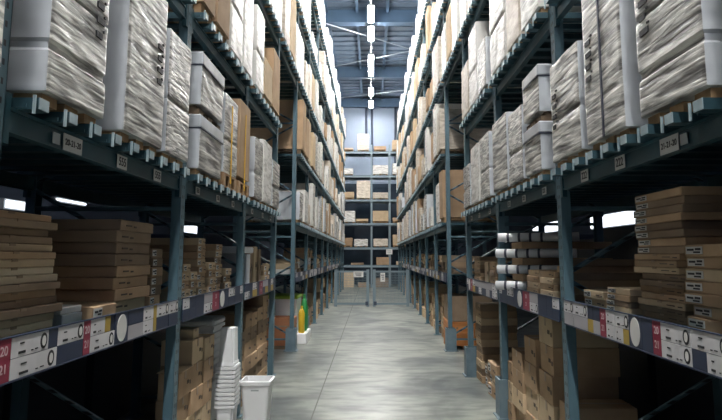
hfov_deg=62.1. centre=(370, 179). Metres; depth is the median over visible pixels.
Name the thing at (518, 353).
carton
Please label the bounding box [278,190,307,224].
load
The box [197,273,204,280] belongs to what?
carton
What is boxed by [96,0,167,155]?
load
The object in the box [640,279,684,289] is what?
box
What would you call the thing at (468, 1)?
load
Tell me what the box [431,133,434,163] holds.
load
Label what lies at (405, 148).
load
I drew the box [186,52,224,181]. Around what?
load
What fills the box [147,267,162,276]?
carton
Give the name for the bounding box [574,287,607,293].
carton
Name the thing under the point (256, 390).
waste bin
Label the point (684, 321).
box
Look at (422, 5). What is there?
load
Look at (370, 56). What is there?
diffuser
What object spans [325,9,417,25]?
beam
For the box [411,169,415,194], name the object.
load
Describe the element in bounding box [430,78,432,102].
load
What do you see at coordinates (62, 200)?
diffuser
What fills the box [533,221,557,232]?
light
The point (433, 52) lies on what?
load
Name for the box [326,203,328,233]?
load
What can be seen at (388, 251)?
sign
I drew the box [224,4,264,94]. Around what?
load
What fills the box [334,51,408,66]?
trim
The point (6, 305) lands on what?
box
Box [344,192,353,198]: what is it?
load
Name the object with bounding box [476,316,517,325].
carton
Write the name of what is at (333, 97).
load
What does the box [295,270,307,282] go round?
rail
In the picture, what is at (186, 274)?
carton
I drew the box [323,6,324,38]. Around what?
load
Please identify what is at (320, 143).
load
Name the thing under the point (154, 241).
carton
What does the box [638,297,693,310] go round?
box
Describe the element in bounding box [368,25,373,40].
ceiling light
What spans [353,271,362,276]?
notice
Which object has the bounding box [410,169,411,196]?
load
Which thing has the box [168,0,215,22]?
load
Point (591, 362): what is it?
carton
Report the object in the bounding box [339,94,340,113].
load
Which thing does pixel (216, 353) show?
tub
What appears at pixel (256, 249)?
bundle
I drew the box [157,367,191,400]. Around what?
carton
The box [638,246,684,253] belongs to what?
box
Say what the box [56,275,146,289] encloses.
box
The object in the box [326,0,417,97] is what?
ceiling
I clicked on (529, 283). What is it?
carton
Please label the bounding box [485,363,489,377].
carton
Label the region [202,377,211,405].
carton
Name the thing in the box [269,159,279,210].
load
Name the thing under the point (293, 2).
load
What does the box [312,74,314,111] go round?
load
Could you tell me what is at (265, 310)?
carton
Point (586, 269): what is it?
carton
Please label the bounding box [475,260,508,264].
carton
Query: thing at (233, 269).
carton
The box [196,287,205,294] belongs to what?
carton
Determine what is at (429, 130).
load
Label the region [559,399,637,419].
carton
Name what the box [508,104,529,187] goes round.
load
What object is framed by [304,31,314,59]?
load
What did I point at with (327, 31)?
load
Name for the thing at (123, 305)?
box
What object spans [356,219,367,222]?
load
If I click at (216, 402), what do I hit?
tub
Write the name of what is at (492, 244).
wall
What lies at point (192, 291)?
carton
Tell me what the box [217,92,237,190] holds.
load
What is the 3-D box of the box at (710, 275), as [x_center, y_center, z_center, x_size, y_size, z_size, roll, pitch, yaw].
[2.012,0.419,2.622,1.004,0.055,0.540,0,-7,0]
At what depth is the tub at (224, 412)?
5.86 m
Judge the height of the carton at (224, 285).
0.069 m
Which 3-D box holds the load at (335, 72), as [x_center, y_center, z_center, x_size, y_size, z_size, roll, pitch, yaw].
[-1.888,-3.748,23.346,1.094,1.043,0.583,0,-7,0]
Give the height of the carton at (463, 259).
0.119 m
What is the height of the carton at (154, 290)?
0.065 m
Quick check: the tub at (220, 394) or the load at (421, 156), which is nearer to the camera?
the tub at (220, 394)
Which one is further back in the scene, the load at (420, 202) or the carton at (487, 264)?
the load at (420, 202)
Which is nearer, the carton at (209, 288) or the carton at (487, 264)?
the carton at (209, 288)
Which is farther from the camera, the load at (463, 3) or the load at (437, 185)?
the load at (437, 185)
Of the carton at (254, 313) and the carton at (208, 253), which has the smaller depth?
the carton at (208, 253)
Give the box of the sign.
[386,249,391,253]
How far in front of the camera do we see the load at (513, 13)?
5.68 m
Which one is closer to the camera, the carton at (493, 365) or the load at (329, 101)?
the carton at (493, 365)
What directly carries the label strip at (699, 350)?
attached to the rack at (686, 147)
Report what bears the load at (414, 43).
on the rack at (443, 234)
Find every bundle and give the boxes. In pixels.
[245,253,251,282]
[252,247,256,281]
[256,249,256,280]
[256,249,260,281]
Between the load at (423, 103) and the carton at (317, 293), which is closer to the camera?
the load at (423, 103)
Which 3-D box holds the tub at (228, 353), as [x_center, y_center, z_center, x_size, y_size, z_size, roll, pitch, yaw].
[-1.430,1.668,6.038,0.167,0.360,0.212,0,-7,0]
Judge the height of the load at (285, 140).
1.065 m
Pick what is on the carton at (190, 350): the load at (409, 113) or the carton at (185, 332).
the carton at (185, 332)
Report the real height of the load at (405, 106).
1.089 m
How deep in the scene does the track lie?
26.62 m
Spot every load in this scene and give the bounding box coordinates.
[0,0,4,66]
[6,0,109,123]
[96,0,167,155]
[154,28,191,167]
[167,0,229,42]
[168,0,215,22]
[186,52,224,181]
[191,0,243,66]
[215,0,253,77]
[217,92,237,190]
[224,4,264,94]
[232,98,249,197]
[246,136,262,201]
[246,192,302,221]
[250,100,305,155]
[259,139,271,206]
[262,57,272,107]
[264,0,274,13]
[264,0,290,51]
[264,48,279,115]
[265,0,282,32]
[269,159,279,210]
[278,183,314,227]
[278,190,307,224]
[280,22,300,73]
[280,36,303,85]
[286,0,295,65]
[299,0,305,19]
[302,0,310,36]
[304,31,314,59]
[304,42,317,62]
[304,60,308,94]
[304,117,308,162]
[306,204,309,225]
[308,64,311,104]
[308,119,310,163]
[309,132,315,170]
[311,0,323,32]
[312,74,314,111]
[314,0,319,14]
[314,133,317,173]
[314,197,318,229]
[315,62,321,80]
[315,79,318,119]
[316,144,319,177]
[317,196,322,232]
[317,206,320,230]
[318,142,322,182]
[319,32,327,51]
[319,51,325,89]
[319,65,328,101]
[319,105,322,130]
[322,161,323,183]
[322,198,325,233]
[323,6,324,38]
[324,123,326,140]
[324,160,330,194]
[324,166,328,191]
[324,174,326,189]
[325,71,327,95]
[325,210,327,234]
[326,27,328,61]
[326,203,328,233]
[327,125,330,152]
[327,203,329,235]
[328,35,331,66]
[328,75,330,106]
[330,87,331,112]
[330,178,331,196]
[330,213,336,238]
[330,215,334,237]
[331,38,332,71]
[331,131,333,159]
[331,138,332,157]
[331,179,333,198]
[332,91,334,121]
[332,178,334,200]
[334,69,336,94]
[334,142,336,167]
[335,192,337,204]
[336,114,338,138]
[337,238,352,246]
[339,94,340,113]
[339,211,355,222]
[339,220,341,240]
[340,133,342,151]
[341,162,342,183]
[344,168,353,174]
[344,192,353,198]
[354,239,367,246]
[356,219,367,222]
[357,134,368,150]
[357,181,369,198]
[373,165,387,174]
[373,192,387,198]
[373,211,387,222]
[373,239,387,246]
[374,146,385,150]
[392,140,397,150]
[392,163,397,174]
[392,218,402,222]
[392,235,405,246]
[399,133,400,153]
[401,197,404,208]
[401,222,402,240]
[402,125,403,142]
[403,147,406,172]
[405,77,407,94]
[405,106,406,131]
[406,212,408,238]
[407,136,409,162]
[407,172,408,200]
[408,90,410,118]
[408,138,409,160]
[408,167,415,198]
[408,210,410,237]
[409,47,411,77]
[410,83,411,112]
[410,131,412,153]
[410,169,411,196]
[411,35,415,61]
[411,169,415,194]
[411,205,413,235]
[412,42,419,61]
[412,72,414,106]
[413,79,416,101]
[413,119,416,147]
[413,170,415,191]
[413,201,417,234]
[413,204,414,234]
[415,14,418,47]
[415,61,416,95]
[416,58,420,89]
[416,148,423,186]
[417,199,423,232]
[418,0,422,32]
[418,97,422,135]
[418,167,420,183]
[418,208,423,232]
[419,62,430,82]
[419,155,423,181]
[420,0,424,21]
[420,44,425,73]
[421,97,426,125]
[421,157,425,177]
[421,214,424,230]
[424,194,433,228]
[425,6,430,59]
[425,127,432,173]
[426,88,430,112]
[428,207,437,227]
[430,2,435,44]
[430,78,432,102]
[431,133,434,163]
[432,5,436,32]
[432,45,436,96]
[433,104,461,160]
[435,36,461,87]
[436,0,442,19]
[436,109,491,155]
[436,183,486,223]
[439,170,495,221]
[441,22,446,73]
[446,3,453,65]
[451,0,461,51]
[460,0,488,28]
[461,60,469,119]
[463,163,473,209]
[467,0,488,7]
[468,21,489,108]
[471,142,483,206]
[477,36,521,94]
[480,131,495,201]
[489,0,509,76]
[492,112,512,194]
[506,0,524,52]
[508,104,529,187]
[520,0,581,33]
[521,64,555,178]
[550,40,592,167]
[581,0,647,149]
[634,0,721,123]
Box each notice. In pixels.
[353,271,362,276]
[380,273,384,281]
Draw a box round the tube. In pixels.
[244,254,249,283]
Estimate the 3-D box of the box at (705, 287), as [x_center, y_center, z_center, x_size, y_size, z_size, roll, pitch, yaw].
[2.009,0.476,2.623,1.004,0.055,0.540,0,-7,0]
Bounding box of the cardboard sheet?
[157,365,193,373]
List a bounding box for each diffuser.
[5,200,24,209]
[56,198,85,204]
[368,6,373,22]
[369,55,372,65]
[369,67,372,75]
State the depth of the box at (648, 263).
3.13 m
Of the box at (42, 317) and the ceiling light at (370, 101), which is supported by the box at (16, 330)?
the box at (42, 317)
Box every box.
[0,210,50,221]
[0,217,57,229]
[0,227,47,236]
[0,235,51,244]
[0,243,51,251]
[0,251,55,258]
[0,259,53,267]
[0,267,52,276]
[0,274,57,284]
[0,281,59,293]
[0,289,55,301]
[0,295,56,310]
[0,303,62,320]
[0,312,53,328]
[0,319,52,337]
[48,230,150,243]
[51,219,152,233]
[51,242,149,253]
[52,265,149,277]
[52,311,81,324]
[54,254,148,265]
[54,305,81,314]
[55,285,149,301]
[55,296,144,312]
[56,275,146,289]
[63,303,115,319]
[266,316,296,348]
[512,242,611,248]
[512,258,612,264]
[512,274,527,280]
[584,289,607,300]
[585,297,606,308]
[606,298,638,307]
[607,293,641,301]
[607,304,642,314]
[608,287,641,295]
[633,204,721,218]
[634,254,721,259]
[634,260,686,267]
[634,266,685,274]
[635,186,721,203]
[635,212,721,224]
[635,220,721,232]
[636,195,721,210]
[636,228,721,238]
[638,237,721,246]
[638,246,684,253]
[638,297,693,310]
[639,304,693,317]
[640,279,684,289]
[641,285,685,295]
[641,291,685,303]
[642,310,687,325]
[643,273,685,281]
[684,292,721,308]
[685,244,721,255]
[685,268,721,282]
[685,280,721,295]
[686,257,721,268]
[687,316,721,333]
[693,305,721,320]
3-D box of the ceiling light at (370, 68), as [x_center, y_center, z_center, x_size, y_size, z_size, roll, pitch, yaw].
[0.000,-5.296,29.096,0.260,0.120,1.460,0,-7,0]
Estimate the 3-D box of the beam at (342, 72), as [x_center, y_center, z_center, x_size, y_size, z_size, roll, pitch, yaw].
[0.000,-5.549,31.195,10.400,0.550,0.380,0,-7,0]
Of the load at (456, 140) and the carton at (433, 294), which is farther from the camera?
the carton at (433, 294)
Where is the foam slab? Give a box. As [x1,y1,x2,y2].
[222,246,252,252]
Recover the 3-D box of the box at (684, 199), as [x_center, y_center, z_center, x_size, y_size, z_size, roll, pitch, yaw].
[2.018,0.129,3.236,0.954,0.041,0.540,0,-7,0]
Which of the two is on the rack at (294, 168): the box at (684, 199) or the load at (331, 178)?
the load at (331, 178)
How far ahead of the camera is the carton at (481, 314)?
8.20 m
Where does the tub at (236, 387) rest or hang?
on the tub at (220, 394)
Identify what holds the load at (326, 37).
on the rack at (294, 168)
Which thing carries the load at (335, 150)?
on the rack at (294, 168)
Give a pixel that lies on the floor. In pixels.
(388, 363)
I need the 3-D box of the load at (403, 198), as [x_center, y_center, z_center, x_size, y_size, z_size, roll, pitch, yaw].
[1.851,1.026,25.679,1.102,0.539,0.592,0,-7,0]
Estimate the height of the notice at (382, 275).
0.300 m
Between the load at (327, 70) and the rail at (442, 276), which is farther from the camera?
the load at (327, 70)
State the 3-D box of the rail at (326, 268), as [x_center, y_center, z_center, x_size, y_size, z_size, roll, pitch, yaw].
[-1.395,2.775,18.740,0.012,0.176,2.100,0,-7,0]
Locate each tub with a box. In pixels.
[199,322,224,332]
[199,329,220,338]
[211,378,216,419]
[214,336,219,344]
[214,343,219,351]
[214,349,219,357]
[214,356,218,364]
[214,396,239,404]
[214,400,239,419]
[215,362,240,370]
[215,366,240,374]
[215,371,239,378]
[215,375,239,383]
[215,379,239,387]
[215,384,239,391]
[215,387,239,396]
[215,391,239,400]
[217,326,238,365]
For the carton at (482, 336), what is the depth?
8.16 m
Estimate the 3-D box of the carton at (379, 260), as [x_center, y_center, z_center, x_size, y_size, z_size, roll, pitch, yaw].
[0.700,4.493,33.249,0.800,0.420,0.700,0,-7,0]
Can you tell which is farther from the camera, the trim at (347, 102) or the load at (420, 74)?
the trim at (347, 102)
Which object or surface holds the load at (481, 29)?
on the rack at (686, 147)
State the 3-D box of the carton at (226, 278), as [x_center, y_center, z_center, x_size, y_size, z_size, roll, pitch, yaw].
[-1.744,1.024,6.227,0.504,0.069,0.270,0,-7,1]
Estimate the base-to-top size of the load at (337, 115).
1.010 m
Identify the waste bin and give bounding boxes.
[239,376,274,419]
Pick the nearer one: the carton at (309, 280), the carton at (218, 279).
the carton at (218, 279)
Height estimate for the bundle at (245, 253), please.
0.429 m
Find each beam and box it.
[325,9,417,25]
[334,67,407,78]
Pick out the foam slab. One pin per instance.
(225, 249)
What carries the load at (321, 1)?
on the rack at (294, 168)
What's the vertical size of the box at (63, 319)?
0.049 m
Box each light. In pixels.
[0,198,24,211]
[52,197,85,205]
[184,226,196,233]
[367,4,374,22]
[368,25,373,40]
[368,54,373,65]
[368,65,373,75]
[369,87,372,95]
[369,100,372,107]
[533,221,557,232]
[590,211,634,229]
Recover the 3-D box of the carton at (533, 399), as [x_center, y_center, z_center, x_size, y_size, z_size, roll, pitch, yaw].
[1.768,2.064,5.571,0.552,0.235,0.400,0,-7,0]
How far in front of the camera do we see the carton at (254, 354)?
7.53 m
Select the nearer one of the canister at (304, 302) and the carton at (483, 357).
the carton at (483, 357)
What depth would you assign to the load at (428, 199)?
14.27 m
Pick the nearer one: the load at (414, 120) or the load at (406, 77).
the load at (414, 120)
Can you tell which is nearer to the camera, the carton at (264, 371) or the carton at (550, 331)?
the carton at (550, 331)
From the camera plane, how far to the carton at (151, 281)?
4.18 m
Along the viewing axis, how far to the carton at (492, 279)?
7.16 m
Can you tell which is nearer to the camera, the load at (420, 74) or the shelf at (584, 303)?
the shelf at (584, 303)
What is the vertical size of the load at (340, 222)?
0.963 m
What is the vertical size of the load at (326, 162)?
1.170 m
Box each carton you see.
[144,294,159,305]
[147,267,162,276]
[147,276,161,285]
[149,238,204,244]
[149,245,205,251]
[149,248,161,257]
[149,258,162,266]
[149,285,160,295]
[155,393,188,419]
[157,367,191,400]
[159,292,181,300]
[160,359,202,389]
[161,336,202,365]
[162,252,204,258]
[162,259,204,265]
[162,273,183,282]
[180,327,198,338]
[182,264,190,271]
[182,272,188,280]
[182,281,188,289]
[182,289,188,297]
[188,280,196,288]
[188,288,195,296]
[188,383,202,415]
[188,408,200,419]
[189,271,196,279]
[190,266,205,273]
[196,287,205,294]
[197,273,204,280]
[197,280,204,287]
[199,334,214,360]
[201,399,210,419]
[202,355,213,383]
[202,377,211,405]
[204,244,221,250]
[205,251,221,256]
[205,257,220,263]
[205,262,214,269]
[205,270,214,277]
[205,277,215,284]
[205,285,214,292]
[205,311,251,328]
[214,284,219,290]
[214,311,256,326]
[215,264,221,270]
[215,270,221,276]
[216,277,220,283]
[216,306,262,321]
[220,282,230,288]
[221,253,235,264]
[221,275,229,282]
[222,265,235,274]
[222,268,230,275]
[229,276,235,285]
[231,294,268,307]
[242,332,244,346]
[243,326,250,342]
[243,340,250,358]
[243,354,250,373]
[249,364,255,375]
[250,324,256,339]
[250,350,256,368]
[251,337,255,352]
[256,332,261,347]
[256,344,262,361]
[256,358,261,374]
[257,319,262,334]
[260,275,268,280]
[261,265,268,270]
[261,271,267,275]
[261,354,266,369]
[262,263,290,268]
[262,318,267,332]
[262,330,266,343]
[262,365,266,375]
[263,306,267,319]
[263,342,266,355]
[268,260,295,262]
[268,269,290,273]
[283,253,308,258]
[284,248,308,252]
[301,292,319,299]
[301,293,312,300]
[302,287,319,291]
[307,278,324,287]
[308,306,311,318]
[344,273,353,286]
[376,257,388,264]
[376,278,386,286]
[411,280,425,291]
[416,283,418,293]
[421,282,442,289]
[424,284,446,286]
[424,286,446,294]
[430,313,434,325]
[431,303,434,314]
[432,293,456,303]
[433,297,441,303]
[439,255,465,261]
[440,306,443,315]
[444,294,491,320]
[451,256,479,261]
[451,262,474,267]
[451,268,474,273]
[474,257,511,260]
[474,264,484,268]
[474,268,484,272]
[474,276,484,280]
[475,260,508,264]
[475,272,484,276]
[475,302,516,310]
[475,323,517,332]
[475,329,516,339]
[476,309,516,317]
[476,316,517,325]
[476,337,517,346]
[476,350,499,361]
[476,357,487,368]
[476,364,485,375]
[477,344,511,353]
[477,371,485,382]
[485,262,489,281]
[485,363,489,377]
[486,375,489,386]
[488,360,500,376]
[488,382,495,399]
[489,270,512,276]
[490,262,512,269]
[490,276,513,283]
[490,373,494,387]
[508,360,512,382]
[508,380,513,402]
[508,400,515,419]
[512,347,524,372]
[513,367,525,393]
[513,386,526,413]
[516,407,525,419]
[524,335,540,366]
[524,360,540,393]
[526,386,540,419]
[526,410,536,419]
[527,275,540,282]
[527,281,540,288]
[527,286,539,293]
[528,270,556,275]
[538,315,617,347]
[539,368,618,405]
[540,271,559,277]
[540,277,559,284]
[540,283,559,290]
[540,289,559,297]
[540,342,619,376]
[540,396,559,419]
[557,266,642,272]
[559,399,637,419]
[560,294,584,300]
[573,259,634,265]
[574,273,642,279]
[574,280,640,286]
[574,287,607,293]
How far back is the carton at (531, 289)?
5.44 m
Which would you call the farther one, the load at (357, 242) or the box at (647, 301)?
the load at (357, 242)
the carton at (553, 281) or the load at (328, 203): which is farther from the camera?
the load at (328, 203)
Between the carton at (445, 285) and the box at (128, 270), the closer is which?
the box at (128, 270)
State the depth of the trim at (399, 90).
33.90 m
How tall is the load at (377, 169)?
0.564 m
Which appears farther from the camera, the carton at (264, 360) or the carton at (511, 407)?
the carton at (264, 360)
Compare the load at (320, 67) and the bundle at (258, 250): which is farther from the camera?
the load at (320, 67)
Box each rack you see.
[0,0,283,419]
[232,0,345,351]
[299,145,445,286]
[396,0,509,351]
[458,0,721,419]
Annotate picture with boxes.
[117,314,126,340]
[220,291,224,306]
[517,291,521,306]
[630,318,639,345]
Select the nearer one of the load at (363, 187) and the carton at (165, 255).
the carton at (165, 255)
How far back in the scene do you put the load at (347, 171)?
33.46 m
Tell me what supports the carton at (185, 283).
on the carton at (185, 293)
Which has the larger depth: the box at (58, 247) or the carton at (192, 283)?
the carton at (192, 283)
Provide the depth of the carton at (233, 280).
6.86 m
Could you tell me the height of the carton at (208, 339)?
0.195 m
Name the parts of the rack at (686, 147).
location plate, location plate, location plate, location plate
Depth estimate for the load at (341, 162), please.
27.82 m
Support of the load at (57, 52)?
on the rack at (46, 148)
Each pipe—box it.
[365,108,367,133]
[371,108,372,168]
[394,108,395,162]
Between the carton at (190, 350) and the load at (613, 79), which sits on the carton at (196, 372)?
the carton at (190, 350)
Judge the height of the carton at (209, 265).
0.069 m
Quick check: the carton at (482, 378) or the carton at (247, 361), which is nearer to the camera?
the carton at (247, 361)
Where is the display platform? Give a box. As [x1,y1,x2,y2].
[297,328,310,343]
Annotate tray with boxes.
[180,315,224,326]
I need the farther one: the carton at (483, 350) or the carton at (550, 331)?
the carton at (483, 350)
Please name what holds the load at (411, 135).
on the rack at (443, 234)
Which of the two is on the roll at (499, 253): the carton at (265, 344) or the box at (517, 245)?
the box at (517, 245)
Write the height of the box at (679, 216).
0.039 m
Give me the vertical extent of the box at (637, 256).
0.034 m
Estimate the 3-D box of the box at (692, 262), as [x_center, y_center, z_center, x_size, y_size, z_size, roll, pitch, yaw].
[2.021,0.364,2.629,1.004,0.055,0.540,0,-7,0]
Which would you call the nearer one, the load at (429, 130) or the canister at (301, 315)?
the canister at (301, 315)
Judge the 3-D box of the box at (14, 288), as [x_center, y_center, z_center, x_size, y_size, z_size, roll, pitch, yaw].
[-1.976,0.464,2.576,0.952,0.034,0.660,0,-7,0]
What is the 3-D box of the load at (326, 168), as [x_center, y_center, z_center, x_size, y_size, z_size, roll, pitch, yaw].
[-1.883,0.015,19.084,1.100,0.886,0.587,0,-7,0]
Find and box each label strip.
[0,299,178,386]
[563,299,721,379]
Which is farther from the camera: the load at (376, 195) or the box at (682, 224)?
the load at (376, 195)
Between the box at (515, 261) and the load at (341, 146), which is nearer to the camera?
the box at (515, 261)
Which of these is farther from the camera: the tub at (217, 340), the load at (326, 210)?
the load at (326, 210)
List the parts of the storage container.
lid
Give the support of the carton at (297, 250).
on the carton at (287, 255)
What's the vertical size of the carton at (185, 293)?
0.069 m
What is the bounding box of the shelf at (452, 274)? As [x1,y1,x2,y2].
[452,274,474,275]
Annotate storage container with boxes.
[267,293,301,330]
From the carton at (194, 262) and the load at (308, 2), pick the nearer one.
the carton at (194, 262)
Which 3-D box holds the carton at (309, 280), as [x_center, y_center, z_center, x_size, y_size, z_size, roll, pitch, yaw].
[-1.764,3.203,18.680,0.600,0.259,0.572,0,-7,1]
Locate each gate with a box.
[334,270,368,306]
[373,270,408,306]
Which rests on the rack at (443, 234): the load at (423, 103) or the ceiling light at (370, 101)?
the load at (423, 103)
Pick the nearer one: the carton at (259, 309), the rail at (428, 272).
the carton at (259, 309)
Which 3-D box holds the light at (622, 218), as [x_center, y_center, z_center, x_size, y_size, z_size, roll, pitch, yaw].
[5.153,0.848,12.744,0.090,0.300,2.560,0,-7,0]
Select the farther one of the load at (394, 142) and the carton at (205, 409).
the load at (394, 142)
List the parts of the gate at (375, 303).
gate post, gate rail, gate rail, gate post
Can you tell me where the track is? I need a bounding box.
[370,0,371,99]
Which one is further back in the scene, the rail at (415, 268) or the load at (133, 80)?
the rail at (415, 268)
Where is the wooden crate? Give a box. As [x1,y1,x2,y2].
[443,317,476,348]
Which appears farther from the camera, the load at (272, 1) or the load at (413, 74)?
the load at (413, 74)
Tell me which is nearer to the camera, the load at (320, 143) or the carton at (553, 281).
the carton at (553, 281)
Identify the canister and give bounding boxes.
[298,306,304,332]
[301,294,306,330]
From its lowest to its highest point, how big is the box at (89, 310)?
0.069 m
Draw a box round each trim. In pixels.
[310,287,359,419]
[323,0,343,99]
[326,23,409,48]
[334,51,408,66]
[341,90,403,97]
[341,98,400,107]
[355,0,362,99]
[381,0,389,99]
[400,5,417,99]
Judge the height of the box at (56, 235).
0.069 m
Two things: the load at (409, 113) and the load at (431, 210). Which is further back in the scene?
the load at (409, 113)
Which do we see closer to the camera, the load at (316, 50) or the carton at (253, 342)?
the carton at (253, 342)
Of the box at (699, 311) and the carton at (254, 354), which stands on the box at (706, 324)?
the box at (699, 311)
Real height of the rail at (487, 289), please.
0.176 m
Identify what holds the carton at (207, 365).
on the carton at (207, 386)
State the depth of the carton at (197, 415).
5.09 m
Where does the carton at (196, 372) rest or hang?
on the carton at (196, 394)
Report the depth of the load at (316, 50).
14.96 m
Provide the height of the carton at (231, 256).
0.129 m
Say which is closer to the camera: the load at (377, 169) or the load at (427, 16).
the load at (427, 16)
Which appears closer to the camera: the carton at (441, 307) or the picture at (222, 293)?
the picture at (222, 293)
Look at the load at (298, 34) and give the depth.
11.07 m
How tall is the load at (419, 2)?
1.122 m
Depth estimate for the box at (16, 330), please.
2.66 m
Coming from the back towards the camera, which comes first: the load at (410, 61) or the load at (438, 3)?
the load at (410, 61)
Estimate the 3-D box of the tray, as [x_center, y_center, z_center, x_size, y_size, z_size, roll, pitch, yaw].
[-1.800,1.474,6.285,0.440,0.070,0.480,0,-7,0]
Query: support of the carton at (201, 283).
on the carton at (201, 290)
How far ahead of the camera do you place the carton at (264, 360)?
8.33 m
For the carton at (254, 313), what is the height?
0.164 m
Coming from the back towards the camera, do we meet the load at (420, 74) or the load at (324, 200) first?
the load at (324, 200)
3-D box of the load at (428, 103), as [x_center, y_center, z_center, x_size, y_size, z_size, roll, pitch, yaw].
[1.851,-1.833,14.150,1.089,0.534,0.579,0,-7,0]
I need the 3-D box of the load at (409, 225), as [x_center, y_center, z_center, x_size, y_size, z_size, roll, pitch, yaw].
[1.864,1.556,21.131,1.094,0.963,0.582,0,-7,0]
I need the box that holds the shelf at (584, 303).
[584,303,687,326]
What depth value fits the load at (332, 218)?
21.57 m
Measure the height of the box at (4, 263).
0.036 m
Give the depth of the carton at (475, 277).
8.15 m
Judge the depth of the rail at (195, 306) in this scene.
5.17 m
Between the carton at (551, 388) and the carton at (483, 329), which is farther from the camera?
the carton at (483, 329)
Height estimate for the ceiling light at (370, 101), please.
0.120 m
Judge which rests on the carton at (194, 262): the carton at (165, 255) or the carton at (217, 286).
the carton at (165, 255)
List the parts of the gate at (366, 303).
gate post, gate rail, gate rail, gate post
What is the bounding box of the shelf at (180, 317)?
[160,289,220,320]
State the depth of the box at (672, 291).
3.17 m
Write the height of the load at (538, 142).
0.911 m
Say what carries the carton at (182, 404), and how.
on the carton
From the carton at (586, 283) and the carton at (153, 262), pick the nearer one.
the carton at (153, 262)
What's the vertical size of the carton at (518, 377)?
0.190 m
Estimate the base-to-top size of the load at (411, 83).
1.010 m
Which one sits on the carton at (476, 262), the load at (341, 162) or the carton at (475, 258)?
the carton at (475, 258)
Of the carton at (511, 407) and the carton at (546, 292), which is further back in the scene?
the carton at (511, 407)
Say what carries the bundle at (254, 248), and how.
on the rack at (46, 148)
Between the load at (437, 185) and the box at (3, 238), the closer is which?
the box at (3, 238)
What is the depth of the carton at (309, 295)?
15.58 m
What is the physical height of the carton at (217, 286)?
0.064 m
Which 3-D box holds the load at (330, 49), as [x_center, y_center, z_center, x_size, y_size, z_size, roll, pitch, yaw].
[-1.852,-4.179,19.624,1.099,0.963,0.594,0,-7,0]
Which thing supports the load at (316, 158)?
on the rack at (294, 168)
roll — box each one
[495,249,576,257]
[495,281,526,289]
[497,265,558,273]
[498,232,578,241]
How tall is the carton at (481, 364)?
0.094 m
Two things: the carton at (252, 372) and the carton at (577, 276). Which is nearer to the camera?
the carton at (577, 276)
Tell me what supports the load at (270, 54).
on the rack at (46, 148)
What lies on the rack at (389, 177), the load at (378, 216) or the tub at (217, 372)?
the load at (378, 216)
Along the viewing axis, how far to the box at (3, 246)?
2.69 m
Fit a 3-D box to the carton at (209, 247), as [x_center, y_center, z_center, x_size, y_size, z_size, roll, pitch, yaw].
[-1.880,0.671,5.966,0.754,0.064,0.250,0,-7,0]
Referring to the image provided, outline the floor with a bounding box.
[117,285,538,419]
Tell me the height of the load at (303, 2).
1.010 m
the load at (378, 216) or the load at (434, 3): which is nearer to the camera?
the load at (434, 3)
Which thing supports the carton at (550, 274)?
on the carton at (553, 281)
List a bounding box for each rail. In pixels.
[181,285,242,321]
[244,278,274,299]
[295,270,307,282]
[308,268,316,277]
[317,267,323,274]
[323,265,328,272]
[413,265,418,272]
[418,267,424,274]
[425,268,433,277]
[434,270,446,282]
[467,278,497,299]
[499,287,560,321]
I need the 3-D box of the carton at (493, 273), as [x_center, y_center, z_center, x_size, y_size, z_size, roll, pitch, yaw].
[1.774,1.139,7.332,0.602,0.079,0.300,0,-7,0]
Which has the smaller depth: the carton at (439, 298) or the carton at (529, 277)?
the carton at (529, 277)
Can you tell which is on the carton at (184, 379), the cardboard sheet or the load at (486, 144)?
the cardboard sheet
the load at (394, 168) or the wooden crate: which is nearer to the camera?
the wooden crate
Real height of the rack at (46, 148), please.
9.000 m
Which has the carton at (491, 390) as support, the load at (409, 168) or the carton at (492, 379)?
the carton at (492, 379)
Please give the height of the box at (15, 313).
0.040 m
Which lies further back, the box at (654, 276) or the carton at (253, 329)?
the carton at (253, 329)
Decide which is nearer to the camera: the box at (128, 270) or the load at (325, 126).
the box at (128, 270)
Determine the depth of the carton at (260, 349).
7.92 m
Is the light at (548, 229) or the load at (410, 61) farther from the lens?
the load at (410, 61)
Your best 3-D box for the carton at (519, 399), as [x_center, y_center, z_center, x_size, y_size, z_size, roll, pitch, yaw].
[1.734,2.183,5.977,0.552,0.190,0.400,0,-7,-1]
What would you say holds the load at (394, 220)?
on the rack at (389, 177)
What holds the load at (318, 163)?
on the rack at (294, 168)
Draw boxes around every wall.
[0,171,283,286]
[286,108,455,284]
[458,182,685,286]
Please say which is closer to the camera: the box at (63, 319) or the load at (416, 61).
the box at (63, 319)
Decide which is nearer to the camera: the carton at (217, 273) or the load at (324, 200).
the carton at (217, 273)
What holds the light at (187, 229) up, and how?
attached to the wall at (5, 192)
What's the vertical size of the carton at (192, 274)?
0.069 m
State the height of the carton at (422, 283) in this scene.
0.219 m
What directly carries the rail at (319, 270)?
attached to the rack at (294, 168)
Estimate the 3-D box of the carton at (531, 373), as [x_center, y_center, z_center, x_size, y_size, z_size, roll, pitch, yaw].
[1.756,1.830,5.598,0.552,0.235,0.400,0,-7,0]
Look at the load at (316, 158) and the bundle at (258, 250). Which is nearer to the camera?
the bundle at (258, 250)
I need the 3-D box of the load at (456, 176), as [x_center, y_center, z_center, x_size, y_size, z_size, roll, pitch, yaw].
[1.894,0.333,11.638,1.090,1.004,0.577,0,-7,0]
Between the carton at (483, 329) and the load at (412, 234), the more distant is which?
the load at (412, 234)
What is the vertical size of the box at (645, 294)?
0.034 m
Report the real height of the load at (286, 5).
0.893 m
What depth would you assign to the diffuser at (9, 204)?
8.62 m

